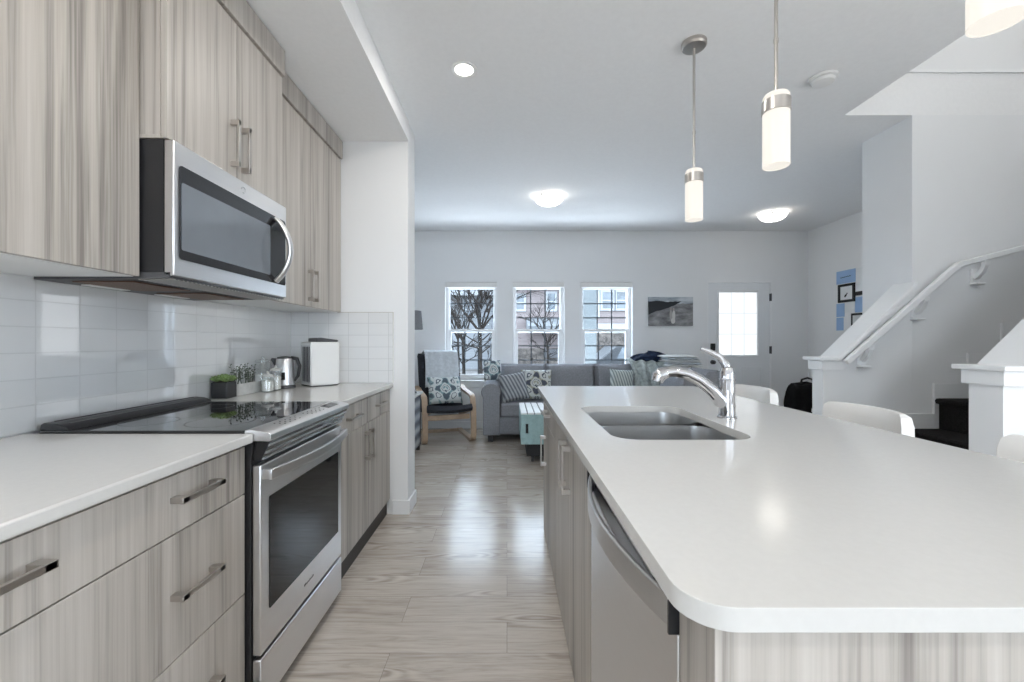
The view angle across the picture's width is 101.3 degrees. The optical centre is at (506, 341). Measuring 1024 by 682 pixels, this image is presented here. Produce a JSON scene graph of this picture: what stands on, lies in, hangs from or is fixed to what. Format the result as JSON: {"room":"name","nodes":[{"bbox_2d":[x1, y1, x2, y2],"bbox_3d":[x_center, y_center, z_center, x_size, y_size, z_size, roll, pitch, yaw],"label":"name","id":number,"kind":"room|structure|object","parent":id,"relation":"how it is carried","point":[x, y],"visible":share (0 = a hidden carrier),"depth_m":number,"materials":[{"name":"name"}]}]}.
{"room":"kitchen","nodes":[
{"label":"kitchen","id":0,"kind":"room"},
{"bbox_2d":[0,273,290,437],"bbox_3d":[-1.606,-0.170,1.415,0.208,2.740,9.230,0,0,0],"label":"wall","id":1,"kind":"structure","parent":0,"point":[67,350],"depth_m":1.59,"materials":[{"name":"white tile"}]},
{"bbox_2d":[0,0,138,276],"bbox_3d":[-1.313,-0.799,0.821,0.385,1.186,1.002,0,0,0],"label":"upper cabinet","id":2,"kind":"object","parent":1,"relation":"attached to","point":[69,69],"visible":1,"depth_m":1.12,"materials":[{"name":"grey laminate"}]},
{"bbox_2d":[139,0,284,204],"bbox_3d":[-1.274,-1.019,1.669,0.465,0.746,0.686,0,0,0],"label":"upper cabinet","id":3,"kind":"object","parent":1,"relation":"attached to","point":[211,72],"visible":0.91,"depth_m":1.54,"materials":[{"name":"grey laminate"}]},
{"bbox_2d":[34,139,293,300],"bbox_3d":[-1.237,-0.419,1.669,0.526,0.448,0.678,0,0,0],"label":"microwave","id":4,"kind":"object","parent":3,"relation":"attached to","point":[205,233],"visible":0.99,"depth_m":1.47,"materials":[{"name":"silver metal"}]},
{"bbox_2d":[204,72,342,311],"bbox_3d":[-1.313,-0.799,2.469,0.385,1.186,0.905,0,0,0],"label":"upper cabinet","id":5,"kind":"object","parent":1,"relation":"attached to","point":[312,152],"visible":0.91,"depth_m":2.45,"materials":[{"name":"grey laminate"}]},
{"bbox_2d":[246,0,408,140],"bbox_3d":[-1.097,-1.470,-0.035,0.825,0.140,5.930,0,0,0],"label":"soffit","id":6,"kind":"structure","parent":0,"point":[332,57],"depth_m":2.15,"materials":[{"name":"paint"}]},
{"bbox_2d":[291,124,414,513],"bbox_3d":[-1.100,-0.170,3.031,0.820,2.740,0.218,0,0,0],"label":"wall","id":7,"kind":"structure","parent":0,"point":[378,177],"depth_m":2.93,"materials":[{"name":"paint"}]},
{"bbox_2d":[337,312,393,382],"bbox_3d":[-0.985,0.038,2.925,0.390,0.493,0.009,0,0,0],"label":"trim","id":8,"kind":"structure","parent":7,"relation":"attached to","point":[337,312],"depth_m":2.92,"materials":[{"name":"silver metal"}]},
{"bbox_2d":[392,489,415,514],"bbox_3d":[-0.738,1.150,3.028,0.124,0.100,0.224,0,0,0],"label":"baseboard","id":9,"kind":"structure","parent":7,"relation":"attached to","point":[399,507],"depth_m":2.92,"materials":[{"name":"white paint"}]},
{"bbox_2d":[280,429,574,681],"bbox_3d":[1.335,1.260,1.415,6.090,0.120,9.230,0,0,0],"label":"floor","id":10,"kind":"structure","parent":0,"point":[459,587],"depth_m":2.04,"materials":[{"name":"grey wood"}]},
{"bbox_2d":[0,447,244,681],"bbox_3d":[-1.139,0.758,0.849,0.717,0.884,0.917,0,0,0],"label":"base cabinet","id":11,"kind":"object","parent":10,"relation":"on","point":[146,583],"visible":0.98,"depth_m":0.92,"materials":[{"name":"grey laminate"}]},
{"bbox_2d":[39,397,348,681],"bbox_3d":[-1.085,0.726,1.637,0.760,0.948,0.651,0,0,0],"label":"range","id":12,"kind":"object","parent":10,"relation":"on","point":[292,493],"visible":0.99,"depth_m":1.48,"materials":[{"name":"silver metal"}]},
{"bbox_2d":[39,401,330,433],"bbox_3d":[-1.143,0.292,1.637,0.644,0.029,0.650,0,0,0],"label":"cooktop","id":13,"kind":"object","parent":12,"relation":"in","point":[189,417],"depth_m":1.50,"materials":[{"name":"black glass"}]},
{"bbox_2d":[337,389,389,578],"bbox_3d":[-1.139,0.758,2.445,0.717,0.884,0.954,0,0,0],"label":"base cabinet","id":14,"kind":"object","parent":10,"relation":"on","point":[365,451],"visible":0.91,"depth_m":2.38,"materials":[{"name":"grey laminate"}]},
{"bbox_2d":[210,383,392,403],"bbox_3d":[-1.145,0.299,2.443,0.711,0.029,0.955,0,0,0],"label":"countertop","id":15,"kind":"structure","parent":14,"relation":"on","point":[349,393],"depth_m":2.32,"materials":[{"name":"white stone"}]},
{"bbox_2d":[209,374,237,398],"bbox_3d":[-1.444,0.223,2.145,0.112,0.123,0.106,0,0,0],"label":"potted succulent","id":16,"kind":"object","parent":15,"relation":"on","point":[224,387],"visible":1,"depth_m":2.11,"materials":[{"name":"black ceramic"}]},
{"bbox_2d":[211,381,236,398],"bbox_3d":[-1.445,0.244,2.145,0.080,0.082,0.080,0,0,0],"label":"pot","id":17,"kind":"object","parent":16,"relation":"on","point":[219,389],"depth_m":2.11,"materials":[{"name":"black ceramic"}]},
{"bbox_2d":[229,363,261,395],"bbox_3d":[-1.454,0.200,2.315,0.085,0.169,0.220,0,0,0],"label":"planter","id":18,"kind":"object","parent":15,"relation":"on","point":[245,387],"visible":0.85,"depth_m":2.31,"materials":[{"name":"white ceramic"}]},
{"bbox_2d":[255,358,271,380],"bbox_3d":[-1.450,0.185,2.495,0.090,0.199,0.090,0,0,0],"label":"glass jar","id":19,"kind":"object","parent":15,"relation":"on","point":[258,377],"visible":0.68,"depth_m":2.46,"materials":[{"name":"white"}]},
{"bbox_2d":[261,371,273,391],"bbox_3d":[-1.365,0.225,2.395,0.068,0.119,0.068,0,0,0],"label":"glass jar","id":20,"kind":"object","parent":15,"relation":"on","point":[267,385],"visible":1,"depth_m":2.38,"materials":[{"name":"white"}]},
{"bbox_2d":[270,365,280,390],"bbox_3d":[-1.365,0.210,2.480,0.062,0.149,0.062,0,0,0],"label":"glass jar","id":21,"kind":"object","parent":15,"relation":"on","point":[277,379],"visible":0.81,"depth_m":2.46,"materials":[{"name":"white"}]},
{"bbox_2d":[271,356,300,388],"bbox_3d":[-1.369,0.186,2.599,0.136,0.198,0.128,0,0,29],"label":"kettle","id":22,"kind":"object","parent":15,"relation":"on","point":[286,363],"visible":0.85,"depth_m":2.57,"materials":[{"name":"silver metal"}]},
{"bbox_2d":[301,338,338,386],"bbox_3d":[-1.236,0.128,2.774,0.180,0.313,0.190,0,0,44],"label":"ice maker","id":23,"kind":"object","parent":15,"relation":"on","point":[319,356],"visible":1,"depth_m":2.71,"materials":[{"name":"white plastic"}]},
{"bbox_2d":[415,391,422,449],"bbox_3d":[-1.198,0.875,4.435,0.505,0.650,0.570,0,0,0],"label":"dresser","id":24,"kind":"object","parent":10,"relation":"on","point":[418,394],"visible":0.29,"depth_m":4.59,"materials":[{"name":"grey wood"}]},
{"bbox_2d":[415,310,422,392],"bbox_3d":[-1.035,0.107,4.520,0.256,0.884,0.255,0,0,0],"label":"table lamp","id":25,"kind":"object","parent":24,"relation":"on","point":[418,314],"visible":0.24,"depth_m":4.46,"materials":[{"name":"grey plastic"}]},
{"bbox_2d":[415,353,475,443],"bbox_3d":[-0.798,0.674,5.294,0.644,1.047,0.822,0,0,-20],"label":"armchair","id":26,"kind":"object","parent":10,"relation":"on","point":[443,408],"visible":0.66,"depth_m":5.05,"materials":[{"name":"brown wood"}]},
{"bbox_2d":[421,350,458,387],"bbox_3d":[-0.881,0.346,5.558,0.478,0.480,0.316,0,0,-20],"label":"throw blanket","id":27,"kind":"object","parent":26,"relation":"on","point":[438,363],"visible":0.86,"depth_m":5.52,"materials":[{"name":"grey fabric"}]},
{"bbox_2d":[427,376,462,404],"bbox_3d":[-0.788,0.610,5.326,0.430,0.329,0.205,0,0,-20],"label":"throw pillow","id":28,"kind":"object","parent":26,"relation":"on","point":[441,389],"visible":1,"depth_m":5.27,"materials":[{"name":"fabric"}]},
{"bbox_2d":[417,353,472,413],"bbox_3d":[-0.798,0.526,5.293,0.546,0.750,0.822,0,0,-20],"label":"cushion","id":29,"kind":"object","parent":26,"relation":"on","point":[443,408],"depth_m":5.20,"materials":[{"name":"grey fabric"}]},
{"bbox_2d":[519,403,543,461],"bbox_3d":[0.543,0.945,4.440,0.813,0.510,0.688,0,0,0],"label":"table","id":30,"kind":"object","parent":10,"relation":"on","point":[531,418],"visible":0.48,"depth_m":4.10,"materials":[{"name":"teal wood"}]},
{"bbox_2d":[540,402,554,579],"bbox_3d":[0.530,0.758,2.360,0.659,0.884,0.616,0,0,0],"label":"base cabinet","id":31,"kind":"object","parent":10,"relation":"on","point":[549,420],"visible":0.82,"depth_m":2.32,"materials":[{"name":"grey laminate"}]},
{"bbox_2d":[481,364,718,441],"bbox_3d":[0.951,0.740,4.955,2.518,0.920,1.610,0,0,0],"label":"sectional sofa","id":32,"kind":"object","parent":10,"relation":"on","point":[499,417],"visible":0.3,"depth_m":5.09,"materials":[{"name":"grey fabric"}]},
{"bbox_2d":[483,360,500,380],"bbox_3d":[-0.190,0.365,5.420,0.240,0.259,0.109,0,0,-25],"label":"throw pillow","id":33,"kind":"object","parent":32,"relation":"on","point":[491,368],"visible":0.97,"depth_m":5.37,"materials":[{"name":"fabric"}]},
{"bbox_2d":[498,371,529,402],"bbox_3d":[0.085,0.545,5.100,0.385,0.374,0.174,0,0,-14],"label":"throw pillow","id":34,"kind":"object","parent":32,"relation":"on","point":[513,386],"visible":1,"depth_m":5.04,"materials":[{"name":"grey fabric"}]},
{"bbox_2d":[500,398,543,416],"bbox_3d":[0.290,0.809,5.282,0.740,0.168,0.585,0,0,0],"label":"seat cushion","id":35,"kind":"object","parent":32,"relation":"on","point":[508,409],"depth_m":5.00,"materials":[{"name":"grey fabric"}]},
{"bbox_2d":[501,364,545,398],"bbox_3d":[0.215,0.540,5.500,0.590,0.512,0.293,0,0,0],"label":"cushion","id":36,"kind":"object","parent":32,"relation":"on","point":[506,369],"depth_m":5.44,"materials":[{"name":"grey fabric"}]},
{"bbox_2d":[521,370,550,398],"bbox_3d":[0.365,0.528,5.230,0.380,0.361,0.197,0,0,4],"label":"throw pillow","id":37,"kind":"object","parent":32,"relation":"on","point":[534,379],"visible":0.62,"depth_m":5.18,"materials":[{"name":"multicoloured fabric"}]},
{"bbox_2d":[545,364,593,385],"bbox_3d":[0.825,0.540,5.500,0.650,0.512,0.293,0,0,0],"label":"cushion","id":38,"kind":"object","parent":32,"relation":"on","point":[561,374],"depth_m":5.40,"materials":[{"name":"grey fabric"}]},
{"bbox_2d":[594,364,633,385],"bbox_3d":[1.475,0.540,5.500,0.670,0.512,0.293,0,0,0],"label":"cushion","id":39,"kind":"object","parent":32,"relation":"on","point":[601,371],"depth_m":5.43,"materials":[{"name":"grey fabric"}]},
{"bbox_2d":[610,369,633,385],"bbox_3d":[1.420,0.525,5.200,0.323,0.384,0.182,0,0,1],"label":"throw pillow","id":40,"kind":"object","parent":32,"relation":"on","point":[617,377],"visible":0.64,"depth_m":5.17,"materials":[{"name":"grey fabric"}]},
{"bbox_2d":[624,358,665,385],"bbox_3d":[1.829,0.461,5.400,0.562,0.498,0.402,0,0,0],"label":"throw blanket","id":41,"kind":"object","parent":32,"relation":"on","point":[643,370],"visible":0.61,"depth_m":5.31,"materials":[{"name":"grey fabric"}]},
{"bbox_2d":[630,351,665,361],"bbox_3d":[1.890,0.215,5.559,0.498,0.202,0.292,0,0,0],"label":"jacket","id":42,"kind":"object","parent":32,"relation":"on","point":[650,355],"visible":0.58,"depth_m":5.48,"materials":[{"name":"blue fabric"}]},
{"bbox_2d":[660,370,696,385],"bbox_3d":[1.930,0.550,4.750,0.293,0.512,0.750,0,0,0],"label":"cushion","id":43,"kind":"object","parent":32,"relation":"on","point":[671,381],"depth_m":4.54,"materials":[{"name":"grey fabric"}]},
{"bbox_2d":[658,355,701,366],"bbox_3d":[2.186,0.239,5.320,0.468,0.157,0.340,0,0,0],"label":"linens","id":44,"kind":"object","parent":32,"relation":"on","point":[669,360],"visible":0.94,"depth_m":5.17,"materials":[{"name":"grey fabric"}]},
{"bbox_2d":[688,367,718,386],"bbox_3d":[2.080,0.400,4.450,0.260,0.240,0.600,0,0,0],"label":"cushion","id":45,"kind":"object","parent":32,"relation":"on","point":[713,375],"depth_m":4.19,"materials":[{"name":"grey fabric"}]},
{"bbox_2d":[555,419,710,681],"bbox_3d":[0.530,0.758,1.613,0.659,0.884,0.873,0,0,0],"label":"base cabinet","id":46,"kind":"object","parent":10,"relation":"on","point":[572,521],"visible":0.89,"depth_m":1.48,"materials":[{"name":"grey laminate"}]},
{"bbox_2d":[587,470,679,681],"bbox_3d":[0.507,0.764,0.875,0.646,0.872,0.596,0,0,0],"label":"dishwasher","id":47,"kind":"object","parent":10,"relation":"on","point":[635,627],"visible":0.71,"depth_m":0.79,"materials":[{"name":"silver metal"}]},
{"bbox_2d":[735,384,778,404],"bbox_3d":[1.340,0.736,2.520,0.432,0.932,0.402,0,0,0],"label":"bar stool","id":48,"kind":"object","parent":10,"relation":"on","point":[763,394],"visible":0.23,"depth_m":2.52,"materials":[{"name":"grey plastic"}]},
{"bbox_2d":[544,530,1023,681],"bbox_3d":[0.568,0.757,1.583,0.665,0.886,2.215,0,0,0],"label":"panel","id":49,"kind":"object","parent":10,"relation":"on","point":[707,654],"visible":0.24,"depth_m":0.47,"materials":[{"name":"grey laminate"}]},
{"bbox_2d":[784,377,811,412],"bbox_3d":[3.728,0.817,5.213,0.431,0.767,0.342,0,0,0],"label":"bag","id":50,"kind":"object","parent":10,"relation":"on","point":[798,395],"visible":0.3,"depth_m":5.12,"materials":[{"name":"black fabric"}]},
{"bbox_2d":[822,401,914,436],"bbox_3d":[1.340,0.736,1.745,0.432,0.932,0.402,0,0,0],"label":"bar stool","id":51,"kind":"object","parent":10,"relation":"on","point":[870,416],"visible":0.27,"depth_m":1.74,"materials":[{"name":"white plastic"}]},
{"bbox_2d":[904,323,1017,449],"bbox_3d":[3.187,0.330,2.402,1.983,1.740,0.893,0,0,0],"label":"staircase","id":52,"kind":"structure","parent":10,"relation":"on","point":[948,422],"depth_m":2.81,"materials":[{"name":"grey carpet"}]},
{"bbox_2d":[996,434,1023,462],"bbox_3d":[1.340,0.736,1.055,0.432,0.932,0.402,0,0,0],"label":"bar stool","id":53,"kind":"object","parent":10,"relation":"on","point":[1011,446],"visible":0.11,"depth_m":1.22,"materials":[{"name":"white plastic"}]},
{"bbox_3d":[-1.139,0.705,-0.006,0.717,0.779,0.789,0,0,0],"label":"base cabinet","id":54,"kind":"object","parent":10,"relation":"on","visible":0},
{"bbox_2d":[0,434,252,541],"bbox_3d":[-1.145,0.299,0.455,0.711,0.029,1.709,0,0,0],"label":"countertop","id":55,"kind":"structure","parent":54,"relation":"on","point":[45,478],"depth_m":0.98,"materials":[{"name":"white stone"}]},
{"bbox_2d":[415,231,807,420],"bbox_3d":[1.335,-0.170,5.930,6.090,2.740,0.200,0,0,0],"label":"wall","id":56,"kind":"structure","parent":0,"point":[656,263],"depth_m":5.83,"materials":[{"name":"paint"}]},
{"bbox_2d":[421,421,482,428],"bbox_3d":[1.335,1.150,5.823,5.690,0.100,0.014,0,0,0],"label":"baseboard","id":57,"kind":"structure","parent":56,"relation":"attached to","point":[431,424],"depth_m":5.82,"materials":[{"name":"white paint"}]},
{"bbox_2d":[445,282,496,386],"bbox_3d":[-0.499,-0.102,5.883,0.820,1.463,0.195,0,0,0],"label":"window","id":58,"kind":"structure","parent":56,"relation":"in","point":[469,380],"depth_m":5.90,"materials":[{"name":"white paint"}]},
{"bbox_2d":[451,332,491,373],"bbox_3d":[-0.499,0.154,5.923,0.568,0.600,0.005,0,0,0],"label":"grille","id":59,"kind":"object","parent":58,"relation":"attached to","point":[464,345],"depth_m":5.92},
{"bbox_2d":[450,290,492,328],"bbox_3d":[-0.499,-0.443,5.958,0.612,0.601,0.005,0,0,0],"label":"grille","id":60,"kind":"object","parent":58,"relation":"attached to","point":[464,303],"depth_m":5.95,"materials":[{"name":"metal"}]},
{"bbox_2d":[513,282,563,363],"bbox_3d":[0.437,-0.102,5.883,0.820,1.463,0.195,0,0,0],"label":"window","id":61,"kind":"structure","parent":56,"relation":"in","point":[530,286],"depth_m":5.90,"materials":[{"name":"white paint"}]},
{"bbox_2d":[516,290,558,328],"bbox_3d":[0.437,-0.443,5.958,0.612,0.601,0.005,0,0,0],"label":"grille","id":62,"kind":"object","parent":61,"relation":"attached to","point":[530,303],"depth_m":5.95,"materials":[{"name":"metal"}]},
{"bbox_2d":[518,332,557,363],"bbox_3d":[0.437,0.154,5.923,0.568,0.600,0.005,0,0,0],"label":"grille","id":63,"kind":"object","parent":61,"relation":"attached to","point":[531,345],"depth_m":5.92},
{"bbox_2d":[581,282,631,363],"bbox_3d":[1.381,-0.102,5.883,0.820,1.463,0.195,0,0,0],"label":"window","id":64,"kind":"structure","parent":56,"relation":"in","point":[627,286],"depth_m":5.90,"materials":[{"name":"white paint"}]},
{"bbox_2d":[583,290,625,328],"bbox_3d":[1.381,-0.443,5.958,0.612,0.601,0.005,0,0,0],"label":"grille","id":65,"kind":"object","parent":64,"relation":"attached to","point":[597,303],"depth_m":5.96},
{"bbox_2d":[585,332,624,363],"bbox_3d":[1.381,0.154,5.923,0.568,0.600,0.005,0,0,0],"label":"grille","id":66,"kind":"object","parent":64,"relation":"attached to","point":[598,345],"depth_m":5.92,"materials":[{"name":"metal"}]},
{"bbox_2d":[648,297,692,325],"bbox_3d":[2.263,-0.423,5.814,0.611,0.397,0.031,0,0,0],"label":"print","id":67,"kind":"object","parent":56,"relation":"attached to","point":[662,311],"visible":1,"depth_m":5.80},
{"bbox_2d":[707,281,771,388],"bbox_3d":[3.227,0.176,5.861,0.902,2.047,0.178,0,0,0],"label":"door","id":68,"kind":"structure","parent":56,"relation":"in","point":[739,313],"depth_m":5.84,"materials":[{"name":"white paint"}]},
{"bbox_2d":[719,292,756,354],"bbox_3d":[3.212,-0.255,5.850,0.535,0.870,0.008,0,0,0],"label":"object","id":69,"kind":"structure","parent":68,"relation":"attached to","point":[737,310],"depth_m":5.85,"materials":[{"name":"grey glass"}]},
{"bbox_2d":[355,0,1023,230],"bbox_3d":[1.335,-1.690,1.415,6.090,0.300,9.230,0,0,0],"label":"ceiling","id":70,"kind":"structure","parent":0,"point":[589,103],"depth_m":2.77,"materials":[{"name":"paint"}]},
{"bbox_2d":[450,61,477,78],"bbox_3d":[-0.243,-1.537,2.378,0.156,0.006,0.156,0,0,0],"label":"recessed light","id":71,"kind":"object","parent":70,"relation":"in","point":[468,70],"visible":1,"depth_m":2.37,"materials":[{"name":"white plastic"}]},
{"bbox_2d":[535,192,562,206],"bbox_3d":[0.443,-1.484,4.430,0.300,0.111,0.300,0,0,0],"label":"ceiling light","id":72,"kind":"object","parent":70,"relation":"attached to","point":[546,199],"visible":1,"depth_m":4.34,"materials":[{"name":"white plastic"}]},
{"bbox_2d":[681,34,706,221],"bbox_3d":[0.963,-1.084,2.163,0.124,0.912,0.124,0,0,0],"label":"pendant light","id":73,"kind":"object","parent":70,"relation":"hanging from","point":[694,177],"visible":1,"depth_m":2.13,"materials":[{"name":"white glass"}]},
{"bbox_2d":[686,218,701,221],"bbox_3d":[0.963,-0.630,2.163,0.078,0.003,0.078,0,0,0],"label":"diffuser","id":74,"kind":"object","parent":73,"relation":"attached to","point":[687,219],"depth_m":2.16,"materials":[{"name":"white glass"}]},
{"bbox_2d":[758,210,787,221],"bbox_3d":[3.170,-1.484,5.010,0.300,0.111,0.300,0,0,0],"label":"ceiling light","id":75,"kind":"object","parent":70,"relation":"attached to","point":[773,215],"visible":1,"depth_m":4.93,"materials":[{"name":"white plastic"}]},
{"bbox_2d":[761,0,790,170],"bbox_3d":[0.963,-1.084,1.503,0.124,0.912,0.124,0,0,0],"label":"pendant light","id":76,"kind":"object","parent":70,"relation":"hanging from","point":[776,104],"visible":1,"depth_m":1.47,"materials":[{"name":"white glass"}]},
{"bbox_2d":[763,162,788,170],"bbox_3d":[0.963,-0.630,1.503,0.078,0.003,0.078,0,0,0],"label":"diffuser","id":77,"kind":"object","parent":76,"relation":"attached to","point":[767,166],"depth_m":1.51,"materials":[{"name":"white glass"}]},
{"bbox_2d":[808,70,838,88],"bbox_3d":[1.836,-1.518,2.440,0.144,0.042,0.143,0,0,0],"label":"smoke detector","id":78,"kind":"object","parent":70,"relation":"attached to","point":[822,79],"visible":1,"depth_m":2.41,"materials":[{"name":"white plastic"}]},
{"bbox_2d":[965,0,1023,37],"bbox_3d":[0.963,-1.084,0.825,0.124,0.912,0.124,0,0,0],"label":"pendant light","id":79,"kind":"object","parent":70,"relation":"hanging from","point":[983,18],"visible":1,"depth_m":0.82,"materials":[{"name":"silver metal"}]},
{"bbox_2d":[538,386,1023,632],"bbox_3d":[0.708,0.298,1.585,1.025,0.027,2.270,0,0,0],"label":"countertop","id":80,"kind":"structure","parent":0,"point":[803,522],"depth_m":0.69,"materials":[{"name":"white stone"}]},
{"bbox_2d":[587,412,738,439],"bbox_3d":[0.530,0.410,1.546,0.436,0.194,0.655,0,0,0],"label":"sink","id":81,"kind":"object","parent":80,"relation":"in","point":[626,425],"visible":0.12,"depth_m":1.57,"materials":[{"name":"metal"}]},
{"bbox_2d":[587,412,695,425],"bbox_3d":[0.530,0.410,1.738,0.436,0.194,0.272,0,0,0],"label":"basin","id":82,"kind":"object","parent":81,"relation":"in","point":[602,418],"depth_m":1.87,"materials":[{"name":"silver metal"}]},
{"bbox_2d":[601,426,738,439],"bbox_3d":[0.530,0.410,1.395,0.436,0.194,0.353,0,0,0],"label":"basin","id":83,"kind":"object","parent":81,"relation":"in","point":[626,432],"depth_m":1.57,"materials":[{"name":"silver metal"}]},
{"bbox_2d":[651,347,736,419],"bbox_3d":[0.701,0.151,1.575,0.317,0.267,0.068,0,0,0],"label":"faucet","id":84,"kind":"object","parent":80,"relation":"on","point":[723,396],"visible":1,"depth_m":1.56,"materials":[{"name":"silver metal"}]},
{"bbox_2d":[808,211,861,382],"bbox_3d":[4.280,-1.450,1.415,0.200,5.300,9.230,0,0,0],"label":"wall","id":85,"kind":"structure","parent":0,"point":[836,246],"depth_m":5.46,"materials":[{"name":"paint"}]},
{"bbox_2d":[836,317,843,330],"bbox_3d":[4.178,-0.225,5.270,0.004,0.160,0.110,0,0,0],"label":"card","id":86,"kind":"object","parent":85,"relation":"attached to","point":[839,321],"visible":1,"depth_m":5.27,"materials":[{"name":"blue paper"}]},
{"bbox_2d":[836,303,844,316],"bbox_3d":[4.178,-0.398,5.263,0.004,0.165,0.125,0,0,0],"label":"card","id":87,"kind":"object","parent":85,"relation":"attached to","point":[840,308],"visible":1,"depth_m":5.26,"materials":[{"name":"blue paper"}]},
{"bbox_2d":[836,268,855,284],"bbox_3d":[4.176,-0.805,5.180,0.007,0.160,0.290,0,0,0],"label":"card","id":88,"kind":"object","parent":85,"relation":"attached to","point":[846,276],"visible":1,"depth_m":5.17,"materials":[{"name":"blue paper"}]},
{"bbox_2d":[838,282,855,302],"bbox_3d":[4.170,-0.603,5.160,0.020,0.225,0.250,0,0,0],"label":"framed print","id":89,"kind":"object","parent":85,"relation":"attached to","point":[845,291],"visible":1,"depth_m":5.16,"materials":[{"name":"black"}]},
{"bbox_2d":[845,302,854,312],"bbox_3d":[4.178,-0.420,5.120,0.004,0.120,0.140,0,0,0],"label":"card","id":90,"kind":"object","parent":85,"relation":"attached to","point":[849,307],"visible":1,"depth_m":5.11,"materials":[{"name":"white paper"}]},
{"bbox_2d":[851,313,861,325],"bbox_3d":[4.172,-0.263,4.942,0.016,0.165,0.285,0,0,0],"label":"framed print","id":91,"kind":"object","parent":85,"relation":"attached to","point":[854,316],"visible":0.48,"depth_m":5.04,"materials":[{"name":"black"}]},
{"bbox_2d":[854,283,861,295],"bbox_3d":[4.170,-0.625,4.904,0.020,0.140,0.248,0,0,0],"label":"framed print","id":92,"kind":"object","parent":85,"relation":"attached to","point":[858,287],"visible":0.24,"depth_m":4.98,"materials":[{"name":"black"}]},
{"bbox_2d":[855,297,861,311],"bbox_3d":[4.178,-0.445,4.920,0.004,0.180,0.240,0,0,0],"label":"card","id":93,"kind":"object","parent":85,"relation":"attached to","point":[858,300],"visible":0.36,"depth_m":4.99,"materials":[{"name":"blue paper"}]},
{"bbox_2d":[856,267,861,282],"bbox_3d":[4.178,-0.790,4.945,0.004,0.180,0.170,0,0,0],"label":"card","id":94,"kind":"object","parent":85,"relation":"attached to","point":[858,270],"visible":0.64,"depth_m":4.97,"materials":[{"name":"white paper"}]},
{"bbox_2d":[803,19,1023,415],"bbox_3d":[3.142,-1.450,3.030,2.076,5.300,0.440,0,0,0],"label":"wall","id":95,"kind":"structure","parent":0,"point":[939,191],"depth_m":2.85,"materials":[{"name":"paint"}]},
{"bbox_2d":[843,245,1023,367],"bbox_3d":[3.194,-0.328,2.805,1.918,0.998,0.088,0,0,0],"label":"handrail","id":96,"kind":"object","parent":95,"relation":"attached to","point":[862,353],"visible":1,"depth_m":2.76,"materials":[{"name":"white paint"}]},
{"bbox_2d":[908,69,1023,72],"bbox_3d":[3.235,-1.835,2.844,1.890,0.020,0.012,0,0,0],"label":"trim","id":97,"kind":"structure","parent":95,"relation":"attached to","point":[912,70],"depth_m":2.84,"materials":[{"name":"white paint"}]},
{"bbox_2d":[951,318,1023,455],"bbox_3d":[3.142,-0.304,1.883,2.075,3.009,0.215,0,0,0],"label":"wall","id":98,"kind":"structure","parent":0,"point":[996,382],"depth_m":1.87,"materials":[{"name":"paint"}]},
{"label":"outside","id":99,"kind":"structure","parent":0,"visible":0},
{"bbox_2d":[460,369,483,373],"bbox_3d":[0.000,1.650,40.000,120.000,0.200,160.000,0,0,0],"label":"ground","id":100,"kind":"structure","parent":99,"point":[467,371],"depth_m":22.07,"materials":[{"name":"white snow"}]},
{"bbox_2d":[450,299,482,370],"bbox_3d":[-1.816,-0.091,15.110,1.728,3.284,1.617,0,0,30],"label":"bare tree","id":101,"kind":"object","parent":100,"relation":"on","point":[451,306],"visible":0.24,"depth_m":14.98,"materials":[{"name":"grey plant"}]},
{"bbox_2d":[450,290,490,373],"bbox_3d":[-1.361,-0.093,10.920,1.790,3.288,1.722,0,0,37],"label":"bare tree","id":102,"kind":"object","parent":100,"relation":"on","point":[461,336],"visible":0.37,"depth_m":10.88,"materials":[{"name":"grey plant"}]},
{"bbox_2d":[450,290,492,368],"bbox_3d":[-4.875,-1.775,27.985,8.650,6.650,9.230,0,0,0],"label":"house","id":103,"kind":"structure","parent":100,"relation":"on","point":[470,353],"depth_m":24.00,"materials":[{"name":"grey"}]},
{"bbox_2d":[450,290,542,373],"bbox_3d":[-0.451,-0.185,9.244,2.656,3.472,1.819,0,0,7],"label":"bare tree","id":104,"kind":"object","parent":100,"relation":"on","point":[485,296],"visible":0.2,"depth_m":9.27,"materials":[{"name":"grey plant"}]},
{"bbox_2d":[516,290,558,363],"bbox_3d":[1.325,-1.825,23.400,3.650,6.750,10.400,0,0,0],"label":"house","id":105,"kind":"structure","parent":100,"relation":"on","point":[521,309],"depth_m":20.00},
{"bbox_2d":[517,297,558,363],"bbox_3d":[1.342,-0.030,13.384,1.517,3.163,2.225,0,0,-42],"label":"bare tree","id":106,"kind":"object","parent":100,"relation":"on","point":[539,310],"visible":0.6,"depth_m":13.51,"materials":[{"name":"grey plant"}]},
{"bbox_2d":[583,290,595,363],"bbox_3d":[1.433,-0.175,7.450,0.325,3.450,0.260,0,0,0],"label":"porch post","id":107,"kind":"object","parent":100,"relation":"on","point":[589,296],"visible":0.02,"depth_m":7.35,"materials":[{"name":"grey paint"}]},
{"bbox_2d":[596,346,624,363],"bbox_3d":[4.723,0.840,16.000,4.245,1.420,1.740,0,0,0],"label":"car","id":108,"kind":"object","parent":100,"relation":"on","point":[618,352],"visible":0.02,"depth_m":15.15,"materials":[{"name":"paint"}]},
{"bbox_2d":[596,290,625,352],"bbox_3d":[6.700,-1.975,23.485,6.000,7.050,9.230,0,0,0],"label":"house","id":109,"kind":"structure","parent":100,"relation":"on","point":[604,296],"depth_m":19.44,"materials":[{"name":"white"}]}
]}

